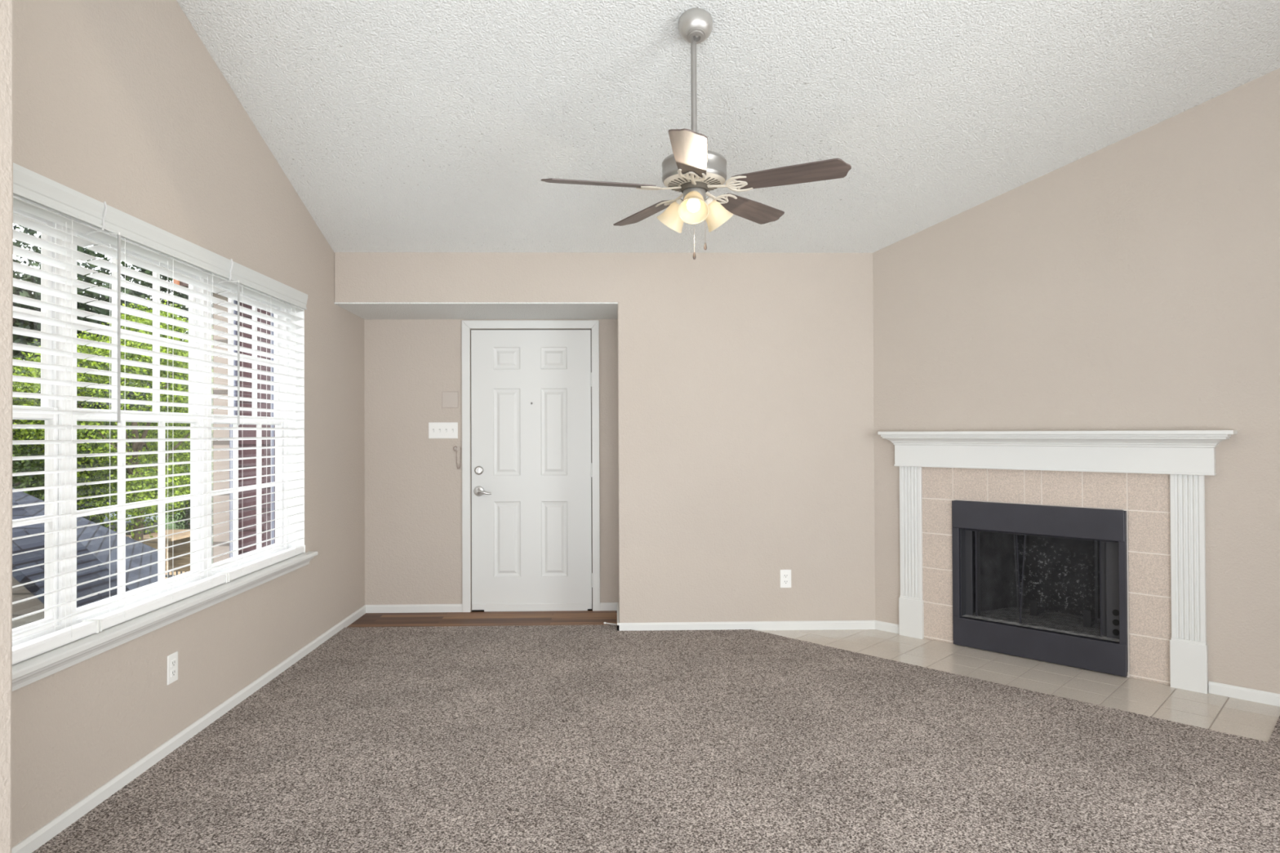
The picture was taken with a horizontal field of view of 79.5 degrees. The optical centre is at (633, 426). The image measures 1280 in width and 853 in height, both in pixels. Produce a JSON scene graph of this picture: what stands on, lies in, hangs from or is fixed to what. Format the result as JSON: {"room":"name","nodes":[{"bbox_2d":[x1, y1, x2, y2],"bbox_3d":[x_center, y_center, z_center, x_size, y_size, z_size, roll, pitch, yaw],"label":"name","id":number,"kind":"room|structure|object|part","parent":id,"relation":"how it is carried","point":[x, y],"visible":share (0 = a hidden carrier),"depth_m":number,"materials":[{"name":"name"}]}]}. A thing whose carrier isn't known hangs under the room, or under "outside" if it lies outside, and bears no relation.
{"room":"living room","nodes":[
{"label":"living room","id":0,"kind":"room"},
{"bbox_2d":[0,0,13,852],"bbox_3d":[-2.747,-0.558,1.526,2.785,3.736,0.270,0,0,-1],"label":"wall","id":1,"kind":"structure","parent":0,"point":[6,6],"depth_m":1.66,"materials":[{"name":"paint"}]},
{"bbox_2d":[12,162,106,664],"bbox_3d":[-1.853,-0.037,2.242,0.086,1.496,0.873,0,0,-1],"label":"window blind","id":2,"kind":"object","parent":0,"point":[28,184],"visible":0.99,"depth_m":2.47,"materials":[{"name":"white plastic"}]},
{"bbox_3d":[-1.864,0.690,2.230,0.050,0.039,0.858,0,0,-1],"label":"rail","id":3,"kind":"part","parent":2,"relation":"part of","materials":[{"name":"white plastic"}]},
{"bbox_3d":[-1.875,-0.010,2.540,0.056,1.410,0.012,0,0,-1],"label":"ladder cord","id":4,"kind":"part","parent":2,"relation":"part of","materials":[{"name":"white fabric"}]},
{"bbox_2d":[11,0,364,848],"bbox_3d":[-1.959,-0.545,3.521,0.160,3.736,4.223,0,0,-1],"label":"wall","id":5,"kind":"structure","parent":0,"point":[123,104],"depth_m":3.13,"materials":[{"name":"paint"}]},
{"bbox_2d":[12,194,69,646],"bbox_3d":[-1.969,-0.022,2.225,0.064,1.470,0.870,0,0,-1],"label":"window","id":6,"kind":"structure","parent":5,"relation":"in","point":[47,404],"depth_m":2.62,"materials":[{"name":"white plastic"}]},
{"bbox_3d":[-1.986,-0.375,2.227,0.022,0.704,0.810,0,0,-1],"label":"sash","id":7,"kind":"part","parent":6,"relation":"part of","materials":[{"name":"white plastic"}]},
{"bbox_3d":[-1.961,0.307,2.222,0.022,0.750,0.810,0,0,-1],"label":"sash","id":8,"kind":"part","parent":6,"relation":"part of","materials":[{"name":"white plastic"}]},
{"bbox_2d":[69,216,207,626],"bbox_3d":[-1.990,-0.015,3.110,0.064,1.470,0.902,0,0,-1],"label":"window","id":9,"kind":"structure","parent":5,"relation":"in","point":[195,512],"depth_m":3.23,"materials":[{"name":"white plastic"}]},
{"bbox_3d":[-2.007,-0.368,3.113,0.022,0.704,0.842,0,0,-1],"label":"sash","id":10,"kind":"part","parent":9,"relation":"part of","materials":[{"name":"white plastic"}]},
{"bbox_3d":[-1.981,0.315,3.108,0.022,0.750,0.842,0,0,-1],"label":"sash","id":11,"kind":"part","parent":9,"relation":"part of","materials":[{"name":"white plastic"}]},
{"bbox_2d":[84,204,233,631],"bbox_3d":[-1.874,-0.030,3.118,0.086,1.496,0.891,0,0,-1],"label":"window blind","id":12,"kind":"object","parent":9,"relation":"attached to","point":[121,224],"visible":0.92,"depth_m":3.03,"materials":[{"name":"white plastic"}]},
{"bbox_3d":[-1.882,-0.008,2.814,0.056,1.410,0.012,0,0,-1],"label":"ladder cord","id":13,"kind":"part","parent":12,"relation":"part of","materials":[{"name":"white fabric"}]},
{"bbox_3d":[-1.885,0.697,3.108,0.050,0.039,0.871,0,0,-1],"label":"rail","id":14,"kind":"part","parent":12,"relation":"part of","materials":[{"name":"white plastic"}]},
{"bbox_3d":[-1.889,-0.005,3.119,0.056,1.410,0.012,0,0,-1],"label":"ladder cord","id":15,"kind":"part","parent":12,"relation":"part of","materials":[{"name":"white fabric"}]},
{"bbox_3d":[-1.896,-0.003,3.425,0.056,1.410,0.012,0,0,-1],"label":"ladder cord","id":16,"kind":"part","parent":12,"relation":"part of","materials":[{"name":"white fabric"}]},
{"bbox_2d":[12,551,318,691],"bbox_3d":[-1.916,0.755,3.092,0.215,0.072,2.805,0,0,-1],"label":"trim","id":17,"kind":"structure","parent":5,"relation":"attached to","point":[24,673],"depth_m":2.84,"materials":[{"name":"white paint"}]},
{"bbox_2d":[166,651,177,684],"bbox_3d":[-1.858,0.976,3.107,0.009,0.117,0.072,0,0,-1],"label":"wall outlet","id":18,"kind":"object","parent":5,"relation":"attached to","point":[172,659],"visible":1,"depth_m":3.10,"materials":[{"name":"white plastic"}]},
{"bbox_2d":[170,668,175,677],"bbox_3d":[-1.856,0.996,3.107,0.003,0.027,0.034,0,0,-1],"label":"receptacle","id":19,"kind":"object","parent":18,"relation":"attached to","point":[172,670],"depth_m":3.10,"materials":[{"name":"grey plastic"}]},
{"bbox_2d":[170,658,175,667],"bbox_3d":[-1.856,0.957,3.107,0.003,0.027,0.034,0,0,-1],"label":"receptacle","id":20,"kind":"object","parent":18,"relation":"attached to","point":[172,660],"depth_m":3.10,"materials":[{"name":"grey plastic"}]},
{"bbox_2d":[11,604,365,852],"bbox_3d":[-1.866,1.292,3.583,0.013,0.062,3.833,0,0,-1],"label":"baseboard","id":21,"kind":"structure","parent":5,"relation":"attached to","point":[42,836],"depth_m":3.00,"materials":[{"name":"white paint"}]},
{"bbox_2d":[207,271,288,577],"bbox_3d":[-2.011,-0.008,4.000,0.064,1.470,0.879,0,0,-1],"label":"window","id":22,"kind":"structure","parent":5,"relation":"in","point":[283,460],"depth_m":4.12,"materials":[{"name":"white plastic"}]},
{"bbox_3d":[-2.028,-0.361,4.003,0.022,0.704,0.819,0,0,-1],"label":"sash","id":23,"kind":"part","parent":22,"relation":"part of","materials":[{"name":"white plastic"}]},
{"bbox_3d":[-2.002,0.322,3.998,0.022,0.750,0.819,0,0,-1],"label":"sash","id":24,"kind":"part","parent":22,"relation":"part of","materials":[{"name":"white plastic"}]},
{"bbox_2d":[217,261,307,582],"bbox_3d":[-1.895,-0.019,4.001,0.086,1.489,0.886,0,0,-1],"label":"window blind","id":25,"kind":"object","parent":22,"relation":"attached to","point":[241,274],"visible":0.95,"depth_m":3.93,"materials":[{"name":"white plastic"}]},
{"bbox_3d":[-1.903,-0.001,3.700,0.056,1.410,0.012,0,0,-1],"label":"ladder cord","id":26,"kind":"part","parent":25,"relation":"part of","materials":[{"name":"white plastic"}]},
{"bbox_3d":[-1.906,0.704,3.996,0.050,0.039,0.875,0,0,-1],"label":"rail","id":27,"kind":"part","parent":25,"relation":"part of","materials":[{"name":"white plastic"}]},
{"bbox_3d":[-1.910,0.002,4.007,0.056,1.410,0.012,0,0,-1],"label":"ladder cord","id":28,"kind":"part","parent":25,"relation":"part of","materials":[{"name":"white fabric"}]},
{"bbox_2d":[288,302,304,548],"bbox_3d":[-1.947,-0.008,3.115,0.159,1.505,2.660,0,0,-1],"label":"trim","id":29,"kind":"structure","parent":5,"relation":"attached to","point":[300,407],"depth_m":4.44,"materials":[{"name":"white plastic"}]},
{"bbox_2d":[12,609,617,628],"bbox_3d":[-0.274,1.369,1.259,7.900,0.156,8.953,0,0,-1],"label":"floor","id":30,"kind":"structure","parent":0,"point":[555,617],"depth_m":5.30,"materials":[{"name":"laminate"}]},
{"bbox_2d":[31,624,1279,852],"bbox_3d":[-0.281,1.288,1.036,7.476,0.013,8.105,0,0,-1],"label":"carpet","id":31,"kind":"object","parent":30,"relation":"on","point":[522,739],"visible":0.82,"depth_m":2.95,"materials":[{"name":"grey carpet"}]},
{"bbox_2d":[756,629,1279,742],"bbox_3d":[1.876,1.309,4.261,2.596,0.006,0.595,-1,-1,45],"label":"tile hearth","id":32,"kind":"object","parent":30,"relation":"on","point":[1229,715],"visible":0.98,"depth_m":3.93,"materials":[{"name":"beige tile"}]},
{"bbox_2d":[951,500,1128,676],"bbox_3d":[2.413,0.871,4.479,0.899,0.859,0.530,-1,-1,45],"label":"fireplace insert","id":33,"kind":"object","parent":32,"relation":"on","point":[1043,583],"visible":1,"depth_m":4.38,"materials":[{"name":"black metal"}]},
{"bbox_3d":[1.942,0.865,4.615,0.040,0.836,0.044,-1,-1,45],"label":"frame","id":34,"kind":"part","parent":33,"relation":"part of","materials":[{"name":"black metal"}]},
{"bbox_3d":[2.022,0.868,4.634,0.040,0.542,0.013,-1,-1,45],"label":"panel","id":35,"kind":"part","parent":33,"relation":"part of","materials":[{"name":"grey"}]},
{"bbox_2d":[976,530,1019,622],"bbox_3d":[2.135,0.873,4.504,0.007,0.512,0.250,0,-1,-45],"label":"fireplace screen","id":36,"kind":"object","parent":33,"relation":"hanging from","point":[991,531],"depth_m":4.50,"materials":[{"name":"metal"}]},
{"bbox_3d":[2.242,0.522,4.312,0.891,0.163,0.050,-1,-1,45],"label":"hood panel","id":37,"kind":"part","parent":33,"relation":"part of","materials":[{"name":"black metal"}]},
{"bbox_3d":[2.302,0.865,4.363,0.836,0.562,0.150,-1,-1,45],"label":"frame","id":38,"kind":"part","parent":33,"relation":"part of","materials":[{"name":"grey"}]},
{"bbox_3d":[2.245,1.217,4.306,0.893,0.164,0.050,-1,-1,45],"label":"panel","id":39,"kind":"part","parent":33,"relation":"part of","materials":[{"name":"black metal"}]},
{"bbox_3d":[2.284,0.616,4.348,0.826,0.010,0.010,-1,-1,45],"label":"curtain rod","id":40,"kind":"part","parent":33,"relation":"part of","materials":[{"name":"black metal"}]},
{"bbox_2d":[1020,534,1100,635],"bbox_3d":[2.358,0.871,4.267,0.007,0.512,0.408,0,-1,-45],"label":"fireplace screen","id":41,"kind":"object","parent":33,"relation":"hanging from","point":[1068,539],"depth_m":4.26,"materials":[{"name":"metal"}]},
{"bbox_3d":[2.561,0.861,4.096,0.074,0.542,0.013,-1,-1,45],"label":"panel","id":42,"kind":"part","parent":33,"relation":"part of","materials":[{"name":"grey metal"}]},
{"bbox_3d":[2.552,0.858,4.005,0.033,0.836,0.044,-1,-1,45],"label":"frame","id":43,"kind":"part","parent":33,"relation":"part of","materials":[{"name":"black metal"}]},
{"bbox_2d":[333,302,617,319],"bbox_3d":[-1.013,-0.782,5.241,1.814,0.022,0.592,0,0,-1],"label":"ceiling","id":44,"kind":"structure","parent":0,"point":[365,310],"depth_m":5.18,"materials":[{"name":"white paint"}]},
{"bbox_2d":[364,319,618,611],"bbox_3d":[-1.017,0.273,5.589,1.814,2.125,0.120,0,0,-1],"label":"wall","id":45,"kind":"structure","parent":0,"point":[413,480],"depth_m":5.52,"materials":[{"name":"paint"}]},
{"bbox_2d":[428,422,457,438],"bbox_3d":[-1.358,0.029,5.513,0.203,0.112,0.018,0,0,-1],"label":"light switch","id":46,"kind":"object","parent":45,"relation":"attached to","point":[436,429],"visible":1,"depth_m":5.50,"materials":[{"name":"white plastic"}]},
{"bbox_2d":[453,444,461,469],"bbox_3d":[-1.262,0.221,5.516,0.065,0.175,0.014,0,0,-1],"label":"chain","id":47,"kind":"object","parent":45,"relation":"hanging from","point":[455,448],"visible":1,"depth_m":5.51,"materials":[{"name":"silver metal"}]},
{"bbox_3d":[-1.270,0.158,5.522,0.050,0.050,0.003,0,0,-1],"label":"chain plate","id":48,"kind":"part","parent":47,"relation":"part of","materials":[{"name":"beige"}]},
{"bbox_3d":[-1.250,0.231,5.513,0.042,0.155,0.009,0,0,-1],"label":"chain","id":49,"kind":"part","parent":47,"relation":"part of","materials":[{"name":"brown metal"}]},
{"bbox_2d":[461,320,599,612],"bbox_3d":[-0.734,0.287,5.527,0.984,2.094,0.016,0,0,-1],"label":"trim","id":50,"kind":"structure","parent":45,"relation":"attached to","point":[472,324],"depth_m":5.52,"materials":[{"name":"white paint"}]},
{"bbox_2d":[471,329,592,611],"bbox_3d":[-0.726,0.318,5.533,0.873,2.024,0.104,0,0,-1],"label":"door","id":51,"kind":"structure","parent":45,"relation":"in","point":[531,461],"depth_m":5.54,"materials":[{"name":"white paint"}]},
{"bbox_3d":[-1.107,0.468,5.507,0.072,0.072,0.047,0,0,-1],"label":"handle","id":52,"kind":"part","parent":51,"relation":"part of","materials":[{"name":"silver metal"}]},
{"bbox_3d":[-1.060,0.473,5.484,0.097,0.034,0.025,0,0,-1],"label":"lever","id":53,"kind":"part","parent":51,"relation":"part of","materials":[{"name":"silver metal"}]},
{"bbox_2d":[334,252,875,622],"bbox_3d":[-0.121,0.096,5.315,3.593,2.467,0.712,0,0,-1],"label":"wall","id":54,"kind":"structure","parent":0,"point":[746,426],"depth_m":4.98,"materials":[{"name":"paint"}]},
{"bbox_2d":[365,602,875,631],"bbox_3d":[-0.174,1.298,5.237,3.473,0.062,0.605,0,0,-1],"label":"baseboard","id":55,"kind":"structure","parent":54,"relation":"attached to","point":[819,624],"depth_m":4.97,"materials":[{"name":"white paint"}]},
{"bbox_2d":[780,569,791,587],"bbox_3d":[0.985,0.986,4.973,0.072,0.117,0.009,0,0,-1],"label":"wall outlet","id":56,"kind":"object","parent":54,"relation":"attached to","point":[785,575],"visible":1,"depth_m":4.97,"materials":[{"name":"white plastic"}]},
{"bbox_2d":[782,579,788,583],"bbox_3d":[0.985,1.006,4.971,0.034,0.027,0.003,0,0,-1],"label":"receptacle","id":57,"kind":"object","parent":56,"relation":"attached to","point":[784,581],"depth_m":4.97,"materials":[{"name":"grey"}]},
{"bbox_2d":[782,573,788,577],"bbox_3d":[0.985,0.967,4.971,0.034,0.027,0.003,0,0,-1],"label":"receptacle","id":58,"kind":"object","parent":56,"relation":"attached to","point":[784,575],"depth_m":4.97,"materials":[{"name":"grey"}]},
{"bbox_2d":[176,0,1279,253],"bbox_3d":[-0.293,-2.110,0.931,7.876,1.937,8.141,0,0,-1],"label":"ceiling","id":59,"kind":"structure","parent":0,"point":[398,126],"depth_m":3.71,"materials":[{"name":"white paint"}]},
{"bbox_2d":[541,8,851,259],"bbox_3d":[0.234,-1.226,3.252,1.231,1.051,1.224,0,0,-1],"label":"ceiling fan","id":60,"kind":"object","parent":59,"relation":"hanging from","point":[693,171],"visible":1,"depth_m":3.21,"materials":[{"name":"silver metal"}]},
{"bbox_3d":[-0.146,-1.009,3.202,0.474,0.006,0.140,0,12,-11],"label":"blade","id":61,"kind":"part","parent":60,"relation":"part of","materials":[{"name":"brown wood"}]},
{"bbox_3d":[0.057,-1.007,3.645,0.140,0.006,0.474,-15,7,-29],"label":"blade","id":62,"kind":"part","parent":60,"relation":"part of","materials":[{"name":"brown wood"}]},
{"bbox_3d":[0.168,-0.905,3.356,0.131,0.135,0.126,0,0,-1],"label":"lamp shade","id":63,"kind":"part","parent":60,"relation":"part of","materials":[{"name":"beige glass"}]},
{"bbox_3d":[0.212,-0.958,3.321,0.062,0.049,0.058,0,0,-1],"label":"light arm","id":64,"kind":"part","parent":60,"relation":"part of","materials":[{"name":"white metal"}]},
{"bbox_3d":[0.212,-1.014,2.871,0.140,0.006,0.474,13,1,7],"label":"blade","id":65,"kind":"part","parent":60,"relation":"part of","materials":[{"name":"wood"}]},
{"bbox_3d":[0.246,-0.906,3.172,0.126,0.135,0.134,0,0,-1],"label":"lamp shade","id":66,"kind":"part","parent":60,"relation":"part of","materials":[{"name":"beige glass"}]},
{"bbox_3d":[0.249,-0.921,3.188,0.057,0.078,0.071,0,0,-1],"label":"bulb","id":67,"kind":"part","parent":60,"relation":"part of","materials":[{"name":"beige glass"}]},
{"bbox_3d":[0.257,-0.849,3.238,0.003,0.251,0.007,0,0,6],"label":"pull chain","id":68,"kind":"part","parent":60,"relation":"part of","materials":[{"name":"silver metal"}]},
{"bbox_3d":[0.261,-1.032,3.284,0.262,0.017,0.262,0,0,-1],"label":"vent plate","id":69,"kind":"part","parent":60,"relation":"part of","materials":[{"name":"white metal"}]},
{"bbox_3d":[0.314,-0.958,3.309,0.065,0.049,0.057,0,0,-1],"label":"light arm","id":70,"kind":"part","parent":60,"relation":"part of","materials":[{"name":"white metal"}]},
{"bbox_3d":[0.365,-0.906,3.334,0.134,0.135,0.123,0,0,-1],"label":"lamp shade","id":71,"kind":"part","parent":60,"relation":"part of","materials":[{"name":"beige glass"}]},
{"bbox_3d":[0.542,-1.009,3.589,0.140,0.006,0.474,-18,-12,41],"label":"blade","id":72,"kind":"part","parent":60,"relation":"part of","materials":[{"name":"brown wood"}]},
{"bbox_3d":[0.638,-1.014,3.110,0.474,0.006,0.140,0,-13,25],"label":"blade","id":73,"kind":"part","parent":60,"relation":"part of","materials":[{"name":"brown wood"}]},
{"bbox_2d":[872,67,1279,693],"bbox_3d":[2.524,-0.274,4.125,2.600,3.165,0.120,-1,-1,45],"label":"wall","id":74,"kind":"structure","parent":0,"point":[1133,283],"depth_m":3.98,"materials":[{"name":"paint"}]},
{"bbox_2d":[921,466,1171,684],"bbox_3d":[2.246,0.770,4.309,1.330,1.082,0.006,-1,-1,45],"label":"fireplace surround","id":75,"kind":"object","parent":74,"relation":"attached to","point":[1144,497],"visible":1,"depth_m":4.08,"materials":[{"name":"beige tile"}]},
{"bbox_2d":[877,430,1237,693],"bbox_3d":[2.215,0.667,4.255,1.778,1.280,0.128,-1,-1,45],"label":"mantelpiece","id":76,"kind":"object","parent":74,"relation":"attached to","point":[1187,456],"visible":1,"depth_m":3.97,"materials":[{"name":"white paint"}]},
{"bbox_3d":[2.214,0.079,4.272,1.744,0.064,0.107,-1,-1,45],"label":"crown molding","id":77,"kind":"part","parent":76,"relation":"part of","materials":[{"name":"white paint"}]},
{"bbox_2d":[877,430,1237,435],"bbox_3d":[2.212,0.037,4.260,1.778,0.020,0.128,-1,-1,45],"label":"shelf","id":78,"kind":"object","parent":76,"relation":"attached to","point":[1135,432],"depth_m":4.07,"materials":[{"name":"white paint"}]},
{"bbox_2d":[875,620,1279,706],"bbox_3d":[2.483,1.277,4.066,2.600,0.062,0.015,-1,-1,45],"label":"baseboard","id":79,"kind":"structure","parent":74,"relation":"attached to","point":[1216,688],"depth_m":3.67,"materials":[{"name":"white paint"}]},
{"label":"outside","id":80,"kind":"structure","parent":0,"visible":0},
{"bbox_2d":[95,497,212,564],"bbox_3d":[-36.831,4.802,31.605,67.807,0.200,85.000,0,0,-1],"label":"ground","id":81,"kind":"structure","parent":80,"point":[171,526],"depth_m":36.62,"materials":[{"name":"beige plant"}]},
{"bbox_2d":[12,368,127,502],"bbox_3d":[-16.050,1.396,18.763,7.318,6.242,5.809,0,0,-1],"label":"bushy tree","id":82,"kind":"object","parent":81,"relation":"on","point":[17,467],"visible":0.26,"depth_m":18.13,"materials":[{"name":"green plant"}]},
{"bbox_2d":[12,222,144,517],"bbox_3d":[-25.917,-2.170,30.384,11.971,13.649,12.743,0,0,-19],"label":"leafy tree","id":83,"kind":"object","parent":81,"relation":"on","point":[24,292],"visible":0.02,"depth_m":28.72,"materials":[{"name":"green plant"}]},
{"bbox_2d":[12,487,157,617],"bbox_3d":[-10.569,2.577,10.484,11.340,3.680,7.300,0,0,-1],"label":"roof","id":84,"kind":"structure","parent":81,"relation":"on","point":[28,544],"depth_m":7.80,"materials":[{"name":"grey"}]},
{"bbox_2d":[12,224,212,527],"bbox_3d":[-21.627,-2.372,32.628,12.007,14.722,11.167,0,0,-1],"label":"leafy tree","id":85,"kind":"object","parent":81,"relation":"on","point":[82,306],"visible":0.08,"depth_m":29.72,"materials":[{"name":"green plant"}]},
{"bbox_2d":[12,297,212,542],"bbox_3d":[-12.475,0.618,19.213,6.293,7.768,5.041,0,0,-16],"label":"bushy tree","id":86,"kind":"object","parent":81,"relation":"on","point":[151,483],"visible":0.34,"depth_m":18.57,"materials":[{"name":"green plant"}]},
{"bbox_2d":[79,264,212,528],"bbox_3d":[-19.263,-2.290,34.062,8.775,13.885,8.103,0,0,-1],"label":"leafy tree","id":87,"kind":"object","parent":81,"relation":"on","point":[162,277],"visible":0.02,"depth_m":32.79,"materials":[{"name":"green plant"}]},
{"bbox_2d":[93,429,212,556],"bbox_3d":[-14.417,2.210,26.496,7.738,4.731,5.139,0,0,-1],"label":"bushy tree","id":88,"kind":"object","parent":81,"relation":"on","point":[187,511],"visible":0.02,"depth_m":25.45,"materials":[{"name":"green plant"}]},
{"bbox_2d":[125,528,190,571],"bbox_3d":[-14.046,3.772,21.571,3.300,1.500,1.950,0,0,-1],"label":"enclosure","id":89,"kind":"object","parent":81,"relation":"on","point":[180,538],"visible":0.14,"depth_m":22.46,"materials":[{"name":"brown wood"}]},
{"bbox_2d":[103,512,157,534],"bbox_3d":[-14.102,2.723,21.653,1.160,0.600,0.640,0,0,-1],"label":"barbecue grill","id":90,"kind":"object","parent":89,"relation":"on","point":[113,526],"visible":0.18,"depth_m":21.36,"materials":[{"name":"black metal"}]},
{"bbox_3d":[-14.103,2.548,21.654,1.160,0.250,0.640,0,0,-1],"label":"lid","id":91,"kind":"part","parent":90,"relation":"part of","materials":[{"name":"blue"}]},
{"bbox_3d":[-12.616,3.784,20.739,0.120,1.450,0.080,0,0,-1],"label":"post","id":92,"kind":"part","parent":89,"relation":"part of","materials":[{"name":"beige wood"}]},
{"bbox_2d":[137,360,212,524],"bbox_3d":[-12.790,1.229,23.612,4.257,6.620,4.458,0,-1,-33],"label":"bushy tree","id":93,"kind":"object","parent":81,"relation":"on","point":[166,406],"visible":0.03,"depth_m":22.65,"materials":[{"name":"green plant"}]},
{"bbox_2d":[164,570,186,577],"bbox_3d":[-9.781,3.814,16.744,2.560,1.300,0.060,0,0,17],"label":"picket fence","id":94,"kind":"object","parent":81,"relation":"on","point":[172,571],"visible":0.08,"depth_m":16.83,"materials":[{"name":"wood"}]},
{"bbox_2d":[164,571,187,578],"bbox_3d":[-9.814,4.026,18.192,3.600,0.900,1.700,0,0,-1],"label":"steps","id":95,"kind":"structure","parent":81,"relation":"on","point":[170,572],"depth_m":18.74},
{"bbox_2d":[173,279,275,563],"bbox_3d":[-2.820,1.548,7.383,1.397,5.620,3.080,0,0,-1],"label":"building wing","id":96,"kind":"object","parent":81,"relation":"on","point":[217,455],"visible":0.02,"depth_m":6.12,"materials":[{"name":"red"}]},
{"bbox_3d":[-3.280,1.550,7.348,0.135,5.620,2.530,0,0,-1],"label":"corner post","id":97,"kind":"part","parent":96,"relation":"part of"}
]}

